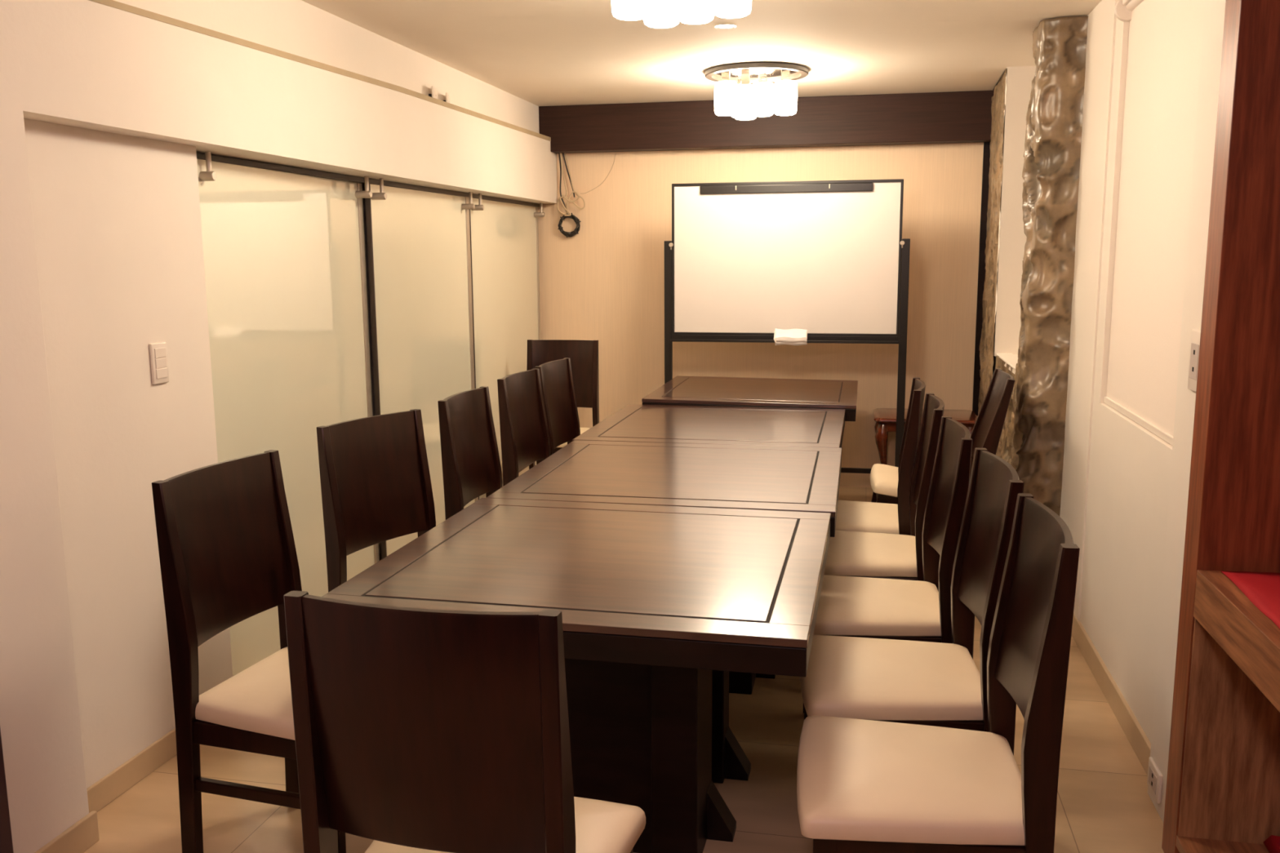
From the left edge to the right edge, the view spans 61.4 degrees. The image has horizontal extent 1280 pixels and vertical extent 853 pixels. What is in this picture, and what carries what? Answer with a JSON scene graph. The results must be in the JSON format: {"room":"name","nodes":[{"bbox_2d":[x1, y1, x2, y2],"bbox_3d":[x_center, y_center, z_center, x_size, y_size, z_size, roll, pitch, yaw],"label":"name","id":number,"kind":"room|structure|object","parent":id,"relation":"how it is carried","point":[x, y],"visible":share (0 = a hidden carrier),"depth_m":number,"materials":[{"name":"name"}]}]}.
{"room":"meeting room","nodes":[
{"label":"meeting room","id":0,"kind":"room"},
{"bbox_2d":[23,118,232,788],"bbox_3d":[-1.692,0.055,3.204,0.400,2.000,0.850,2,9,12],"label":"wall","id":1,"kind":"structure","parent":0,"point":[117,224],"depth_m":3.12,"materials":[{"name":"white paint"}]},
{"bbox_2d":[86,728,177,813],"bbox_3d":[-1.483,1.007,3.316,0.012,0.082,0.845,2,9,12],"label":"baseboard","id":2,"kind":"structure","parent":1,"relation":"attached to","point":[113,784],"depth_m":3.19,"materials":[{"name":"beige wood"}]},
{"bbox_2d":[149,342,168,384],"bbox_3d":[-1.460,-0.193,3.273,0.012,0.125,0.074,2,9,12],"label":"light switch","id":3,"kind":"object","parent":1,"relation":"attached to","point":[157,351],"visible":1,"depth_m":3.26,"materials":[{"name":"beige plastic"}]},
{"bbox_2d":[0,0,557,852],"bbox_3d":[-1.732,-0.128,2.722,0.505,2.515,9.800,2,9,12],"label":"wall","id":4,"kind":"structure","parent":0,"point":[82,64],"depth_m":2.80,"materials":[{"name":"white paint"}]},
{"bbox_2d":[0,728,13,852],"bbox_3d":[-1.614,0.140,2.040,0.025,2.200,0.845,2,9,12],"label":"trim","id":5,"kind":"structure","parent":4,"relation":"attached to","point":[6,838],"depth_m":2.56,"materials":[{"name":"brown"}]},
{"bbox_2d":[34,810,99,852],"bbox_3d":[-1.492,1.095,2.753,0.015,0.085,0.295,2,9,12],"label":"baseboard","id":6,"kind":"structure","parent":4,"relation":"attached to","point":[83,834],"depth_m":2.82,"materials":[{"name":"beige wood"}]},
{"bbox_2d":[196,152,539,207],"bbox_3d":[-1.105,-1.194,5.399,0.030,0.022,4.018,2,9,12],"label":"door track","id":7,"kind":"object","parent":4,"relation":"attached to","point":[199,156],"visible":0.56,"depth_m":4.55,"materials":[{"name":"brown"}]},
{"bbox_2d":[196,159,540,676],"bbox_3d":[-1.090,-0.262,5.528,0.153,1.858,3.979,1,9,9],"label":"door","id":8,"kind":"structure","parent":7,"relation":"attached to","point":[284,255],"depth_m":4.61,"materials":[{"name":"white glass"}]},
{"bbox_2d":[199,151,217,181],"bbox_3d":[-1.447,-0.864,3.578,0.070,0.094,0.032,2,9,12],"label":"glass clamp","id":9,"kind":"object","parent":8,"relation":"attached to","point":[208,175],"visible":0.73,"depth_m":3.57,"materials":[{"name":"silver metal"}]},
{"bbox_2d":[355,176,372,198],"bbox_3d":[-1.210,-1.046,4.709,0.070,0.094,0.032,2,9,12],"label":"glass clamp","id":10,"kind":"object","parent":8,"relation":"attached to","point":[366,193],"visible":1,"depth_m":4.70,"materials":[{"name":"silver metal"}]},
{"bbox_2d":[370,177,386,199],"bbox_3d":[-1.179,-1.070,4.854,0.070,0.094,0.032,2,9,12],"label":"glass clamp","id":11,"kind":"object","parent":8,"relation":"attached to","point":[381,195],"visible":0.87,"depth_m":4.84,"materials":[{"name":"silver metal"}]},
{"bbox_2d":[461,191,475,209],"bbox_3d":[-0.950,-1.246,5.946,0.070,0.094,0.032,2,9,12],"label":"glass clamp","id":12,"kind":"object","parent":8,"relation":"attached to","point":[470,206],"visible":1,"depth_m":5.94,"materials":[{"name":"silver metal"}]},
{"bbox_2d":[471,193,484,210],"bbox_3d":[-0.920,-1.270,6.091,0.070,0.094,0.032,2,9,12],"label":"glass clamp","id":13,"kind":"object","parent":8,"relation":"attached to","point":[477,207],"visible":0.76,"depth_m":6.08,"materials":[{"name":"silver metal"}]},
{"bbox_2d":[533,202,544,217],"bbox_3d":[-0.678,-1.456,7.242,0.070,0.094,0.032,2,9,12],"label":"glass clamp","id":14,"kind":"object","parent":8,"relation":"attached to","point":[541,214],"visible":1,"depth_m":7.23,"materials":[{"name":"silver metal"}]},
{"bbox_2d":[113,0,539,133],"bbox_3d":[-1.358,-1.553,4.958,0.463,0.415,4.880,2,9,12],"label":"wall","id":15,"kind":"structure","parent":0,"point":[300,28],"depth_m":4.41,"materials":[{"name":"white paint"}]},
{"bbox_2d":[88,0,551,141],"bbox_3d":[-1.067,-1.498,4.906,0.158,0.110,4.880,2,9,12],"label":"trim","id":16,"kind":"structure","parent":15,"relation":"attached to","point":[112,3],"depth_m":3.86,"materials":[{"name":"light tan wood"}]},
{"bbox_2d":[428,85,437,98],"bbox_3d":[-1.022,-1.636,5.324,0.027,0.075,0.125,-1,9,-1],"label":"blank plate","id":17,"kind":"object","parent":16,"relation":"on","point":[434,91],"visible":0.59,"depth_m":5.27,"materials":[{"name":"beige plastic"}]},
{"bbox_2d":[442,92,449,102],"bbox_3d":[-0.987,-1.655,5.489,0.027,0.075,0.125,-1,9,-5],"label":"blank plate","id":18,"kind":"object","parent":16,"relation":"on","point":[447,97],"visible":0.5,"depth_m":5.43,"materials":[{"name":"beige plastic"}]},
{"bbox_2d":[332,178,381,555],"bbox_3d":[-1.414,-0.433,5.606,0.150,2.200,4.200,2,9,12],"label":"door frame","id":19,"kind":"structure","parent":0,"point":[362,184],"depth_m":5.44,"materials":[{"name":"black metal"}]},
{"bbox_2d":[83,486,1164,852],"bbox_3d":[0.018,1.184,2.722,4.200,0.100,10.100,2,9,12],"label":"floor","id":20,"kind":"structure","parent":0,"point":[1104,805],"depth_m":3.11,"materials":[{"name":"tile"}]},
{"bbox_2d":[151,449,346,852],"bbox_3d":[-0.847,0.616,2.735,0.510,1.030,0.486,3,10,18],"label":"dining chair","id":21,"kind":"object","parent":20,"relation":"on","point":[228,556],"visible":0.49,"depth_m":2.64,"materials":[{"name":"brown wood"}]},
{"bbox_2d":[316,408,435,592],"bbox_3d":[-0.679,0.497,3.469,0.510,1.030,0.486,5,11,30],"label":"dining chair","id":22,"kind":"object","parent":20,"relation":"on","point":[376,486],"visible":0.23,"depth_m":3.52,"materials":[{"name":"brown wood"}]},
{"bbox_2d":[283,591,645,852],"bbox_3d":[-0.279,0.742,1.925,0.486,1.030,0.510,2,9,14],"label":"dining chair","id":23,"kind":"object","parent":20,"relation":"on","point":[416,730],"visible":1,"depth_m":1.66,"materials":[{"name":"brown wood"}]},
{"bbox_2d":[437,386,502,519],"bbox_3d":[-0.450,0.389,4.136,0.510,1.030,0.486,2,9,13],"label":"dining chair","id":24,"kind":"object","parent":20,"relation":"on","point":[470,457],"visible":0.17,"depth_m":4.14,"materials":[{"name":"brown wood"}]},
{"bbox_2d":[497,368,551,486],"bbox_3d":[-0.317,0.283,4.791,0.510,1.030,0.486,2,9,15],"label":"dining chair","id":25,"kind":"object","parent":20,"relation":"on","point":[525,441],"visible":0.23,"depth_m":4.80,"materials":[{"name":"brown wood"}]},
{"bbox_2d":[534,357,580,454],"bbox_3d":[-0.207,0.202,5.293,0.510,1.030,0.486,2,9,15],"label":"dining chair","id":26,"kind":"object","parent":20,"relation":"on","point":[556,376],"visible":0.17,"depth_m":5.36,"materials":[{"name":"brown wood"}]},
{"bbox_2d":[518,339,599,476],"bbox_3d":[-0.510,0.011,6.495,0.486,1.030,0.510,1,9,10],"label":"dining chair","id":27,"kind":"object","parent":20,"relation":"on","point":[583,354],"visible":0.19,"depth_m":6.64,"materials":[{"name":"brown wood"}]},
{"bbox_2d":[322,497,831,852],"bbox_3d":[-0.085,0.713,2.949,1.135,0.761,1.125,2,9,12],"label":"conference table","id":28,"kind":"object","parent":20,"relation":"on","point":[658,605],"visible":0.8,"depth_m":2.74,"materials":[{"name":"brown wood"}]},
{"bbox_2d":[486,440,841,694],"bbox_3d":[0.162,0.536,4.042,1.135,0.761,1.125,1,9,11],"label":"conference table","id":29,"kind":"object","parent":20,"relation":"on","point":[721,476],"visible":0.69,"depth_m":3.84,"materials":[{"name":"brown wood"}]},
{"bbox_2d":[572,404,845,448],"bbox_3d":[0.381,0.359,5.138,1.135,0.761,1.125,2,9,12],"label":"conference table","id":30,"kind":"object","parent":20,"relation":"on","point":[668,424],"visible":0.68,"depth_m":4.98,"materials":[{"name":"brown wood"}]},
{"bbox_2d":[641,375,857,421],"bbox_3d":[0.668,0.169,6.206,1.118,0.777,1.102,2,9,12],"label":"conference table","id":31,"kind":"object","parent":20,"relation":"on","point":[681,390],"visible":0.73,"depth_m":5.94,"materials":[{"name":"brown wood"}]},
{"bbox_2d":[664,178,910,473],"bbox_3d":[0.888,-0.506,6.673,1.485,1.975,0.511,2,9,12],"label":"whiteboard","id":32,"kind":"object","parent":20,"relation":"on","point":[744,261],"visible":0.79,"depth_m":6.56,"materials":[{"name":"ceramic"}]},
{"bbox_2d":[670,334,898,343],"bbox_3d":[0.878,-0.539,6.623,1.388,0.041,0.075,2,9,12],"label":"marker tray","id":33,"kind":"object","parent":32,"relation":"on","point":[833,339],"depth_m":6.60,"materials":[{"name":"black metal"}]},
{"bbox_2d":[773,328,807,345],"bbox_3d":[0.921,-0.548,6.591,0.202,0.100,0.061,2,9,12],"label":"folded papers","id":34,"kind":"object","parent":32,"relation":"on","point":[789,336],"visible":1,"depth_m":6.58,"materials":[{"name":"white paper"}]},
{"bbox_2d":[835,377,925,535],"bbox_3d":[0.895,0.331,4.436,0.510,1.030,0.486,2,9,14],"label":"dining chair","id":35,"kind":"object","parent":20,"relation":"on","point":[851,516],"visible":0.44,"depth_m":4.22,"materials":[{"name":"beige fabric"}]},
{"bbox_2d":[823,393,944,581],"bbox_3d":[0.824,0.413,3.926,0.510,1.030,0.486,1,9,11],"label":"dining chair","id":36,"kind":"object","parent":20,"relation":"on","point":[850,553],"visible":0.46,"depth_m":3.77,"materials":[{"name":"beige fabric"}]},
{"bbox_2d":[803,416,973,719],"bbox_3d":[0.734,0.507,3.348,0.510,1.030,0.486,1,9,8],"label":"dining chair","id":37,"kind":"object","parent":20,"relation":"on","point":[882,608],"visible":0.52,"depth_m":3.22,"materials":[{"name":"brown wood"}]},
{"bbox_2d":[799,448,1023,732],"bbox_3d":[0.670,0.598,2.780,0.510,1.030,0.486,1,9,7],"label":"dining chair","id":38,"kind":"object","parent":20,"relation":"on","point":[926,683],"visible":0.74,"depth_m":2.71,"materials":[{"name":"beige fabric"}]},
{"bbox_2d":[873,408,977,465],"bbox_3d":[1.803,0.188,6.844,0.636,0.540,0.484,2,9,12],"label":"side table","id":39,"kind":"object","parent":20,"relation":"on","point":[885,419],"visible":0.4,"depth_m":6.67,"materials":[{"name":"brown wood"}]},
{"bbox_2d":[796,493,1079,852],"bbox_3d":[0.586,0.685,2.243,0.510,1.030,0.486,1,9,9],"label":"dining chair","id":40,"kind":"object","parent":20,"relation":"on","point":[864,786],"visible":1,"depth_m":2.12,"materials":[{"name":"brown wood"}]},
{"bbox_2d":[870,368,1015,504],"bbox_3d":[1.327,0.264,4.863,0.630,1.019,0.486,1,9,11],"label":"dining chair","id":41,"kind":"object","parent":20,"relation":"on","point":[986,432],"visible":0.39,"depth_m":4.79,"materials":[{"name":"brown wood"}]},
{"bbox_2d":[977,68,1007,413],"bbox_3d":[2.085,-0.736,6.368,0.080,2.510,0.980,2,9,15],"label":"stone pillar","id":42,"kind":"structure","parent":20,"relation":"on","point":[986,349],"depth_m":6.23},
{"bbox_2d":[995,355,1014,465],"bbox_3d":[1.910,0.156,5.609,0.076,0.992,0.870,1,9,10],"label":"stone wall","id":43,"kind":"structure","parent":20,"relation":"on","point":[1006,443],"depth_m":5.55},
{"bbox_2d":[1011,15,1088,515],"bbox_3d":[1.818,-0.493,4.863,0.235,2.510,0.477,3,10,18],"label":"stone pillar","id":44,"kind":"structure","parent":20,"relation":"on","point":[1054,117],"depth_m":4.67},
{"bbox_2d":[1161,0,1279,852],"bbox_3d":[1.364,0.047,1.563,0.445,2.495,2.120,2,9,12],"label":"wooden shelving","id":45,"kind":"object","parent":20,"relation":"on","point":[1223,789],"visible":0.96,"depth_m":2.54,"materials":[{"name":"brown laminate"}]},
{"bbox_2d":[1220,570,1279,629],"bbox_3d":[1.384,0.467,1.784,0.397,0.018,1.566,2,9,12],"label":"folded cloth","id":46,"kind":"object","parent":45,"relation":"on","point":[1262,589],"visible":1,"depth_m":2.41,"materials":[{"name":"red fabric"}]},
{"bbox_2d":[1263,835,1279,852],"bbox_3d":[1.545,1.064,2.287,0.250,0.044,0.715,2,9,12],"label":"folded cloth","id":47,"kind":"object","parent":45,"relation":"on","point":[1272,843],"visible":1,"depth_m":2.60,"materials":[{"name":"red fabric"}]},
{"bbox_2d":[301,0,1102,106],"bbox_3d":[0.001,-1.398,2.308,4.200,0.100,10.100,2,9,12],"label":"ceiling","id":48,"kind":"structure","parent":0,"point":[538,52],"depth_m":4.99,"materials":[{"name":"paint"}]},
{"bbox_2d":[611,0,751,28],"bbox_3d":[0.136,-1.385,3.389,0.552,0.267,0.552,2,9,12],"label":"ceiling lamp","id":49,"kind":"object","parent":48,"relation":"attached to","point":[660,14],"visible":1,"depth_m":3.32,"materials":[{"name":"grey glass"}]},
{"bbox_2d":[715,23,736,29],"bbox_3d":[0.367,-1.716,4.621,0.092,0.007,0.092,2,9,12],"label":"recessed light","id":50,"kind":"object","parent":48,"relation":"in","point":[724,26],"visible":1,"depth_m":4.61,"materials":[{"name":"silver metal"}]},
{"bbox_2d":[704,62,808,119],"bbox_3d":[0.625,-1.773,5.789,0.552,0.267,0.552,2,9,12],"label":"ceiling lamp","id":51,"kind":"object","parent":48,"relation":"attached to","point":[735,96],"visible":1,"depth_m":5.68,"materials":[{"name":"grey glass"}]},
{"bbox_2d":[538,90,994,153],"bbox_3d":[0.759,-1.939,6.897,2.881,0.292,0.149,2,9,12],"label":"ceiling beam","id":52,"kind":"structure","parent":48,"relation":"attached to","point":[951,117],"depth_m":6.81,"materials":[{"name":"brown wood"}]},
{"bbox_2d":[557,152,581,237],"bbox_3d":[-0.480,-1.562,7.261,0.163,0.570,0.039,2,9,12],"label":"cable coil","id":53,"kind":"object","parent":52,"relation":"hanging from","point":[575,219],"visible":1,"depth_m":7.27,"materials":[{"name":"black rubber"}]},
{"bbox_2d":[556,152,585,216],"bbox_3d":[-0.467,-1.629,7.231,0.197,0.427,0.041,2,9,12],"label":"cable bundle","id":54,"kind":"object","parent":52,"relation":"hanging from","point":[566,198],"visible":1,"depth_m":7.24,"materials":[{"name":"beige plastic"}]},
{"bbox_2d":[537,142,995,487],"bbox_3d":[0.937,-0.860,7.175,4.100,2.515,0.120,2,9,12],"label":"wall","id":55,"kind":"structure","parent":0,"point":[604,282],"depth_m":7.15,"materials":[{"name":"beige paint"}]},
{"bbox_2d":[584,153,616,193],"bbox_3d":[-0.281,-1.698,7.228,0.251,0.262,0.008,1,9,10],"label":"wire","id":56,"kind":"object","parent":55,"relation":"attached to","point":[615,153],"visible":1,"depth_m":7.22,"materials":[{"name":"beige"}]},
{"bbox_2d":[972,142,990,416],"bbox_3d":[2.173,-0.674,6.877,0.050,2.225,0.012,2,9,12],"label":"trim","id":57,"kind":"structure","parent":55,"relation":"attached to","point":[986,154],"depth_m":6.82,"materials":[{"name":"brown wood"}]},
{"bbox_2d":[1059,0,1172,742],"bbox_3d":[1.865,-0.320,3.767,0.382,2.515,1.860,2,9,12],"label":"wall","id":58,"kind":"structure","parent":0,"point":[1116,476],"depth_m":3.97,"materials":[{"name":"white paint"}]},
{"bbox_2d":[1071,613,1151,775],"bbox_3d":[1.682,0.876,3.973,0.014,0.090,1.810,2,9,12],"label":"baseboard","id":59,"kind":"structure","parent":58,"relation":"attached to","point":[1133,731],"depth_m":3.66,"materials":[{"name":"beige wood"}]},
{"bbox_2d":[1103,0,1204,445],"bbox_3d":[1.622,-0.722,3.412,0.086,1.449,1.060,2,9,12],"label":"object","id":60,"kind":"object","parent":58,"relation":"attached to","point":[1165,40],"visible":0.8,"depth_m":3.42,"materials":[{"name":"white plaster"},{"name":"white plastic"}]},
{"bbox_2d":[1147,0,1226,822],"bbox_3d":[1.755,-0.151,2.717,0.665,2.515,0.272,2,9,12],"label":"wall","id":61,"kind":"structure","parent":0,"point":[1214,10],"depth_m":2.84,"materials":[{"name":"white paint"}]},
{"bbox_2d":[1146,756,1162,804],"bbox_3d":[1.441,0.990,3.018,0.012,0.085,0.115,2,9,12],"label":"wall socket","id":62,"kind":"object","parent":61,"relation":"attached to","point":[1154,782],"visible":1,"depth_m":3.00,"materials":[{"name":"beige plastic"}]},
{"bbox_2d":[1186,328,1200,391],"bbox_3d":[1.415,-0.167,2.740,0.012,0.155,0.095,2,9,12],"label":"wall socket","id":63,"kind":"object","parent":61,"relation":"attached to","point":[1195,334],"visible":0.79,"depth_m":2.74,"materials":[{"name":"beige plastic"}]},
{"bbox_3d":[2.586,-0.629,5.666,0.250,2.515,2.400,2,9,12],"label":"wall","id":64,"kind":"structure","parent":0,"visible":0},
{"bbox_2d":[993,66,1035,373],"bbox_3d":[2.135,-1.058,5.360,0.552,1.565,0.960,2,9,12],"label":"window","id":65,"kind":"structure","parent":64,"relation":"in","point":[1012,241],"depth_m":5.81,"materials":[{"name":"white glass"}]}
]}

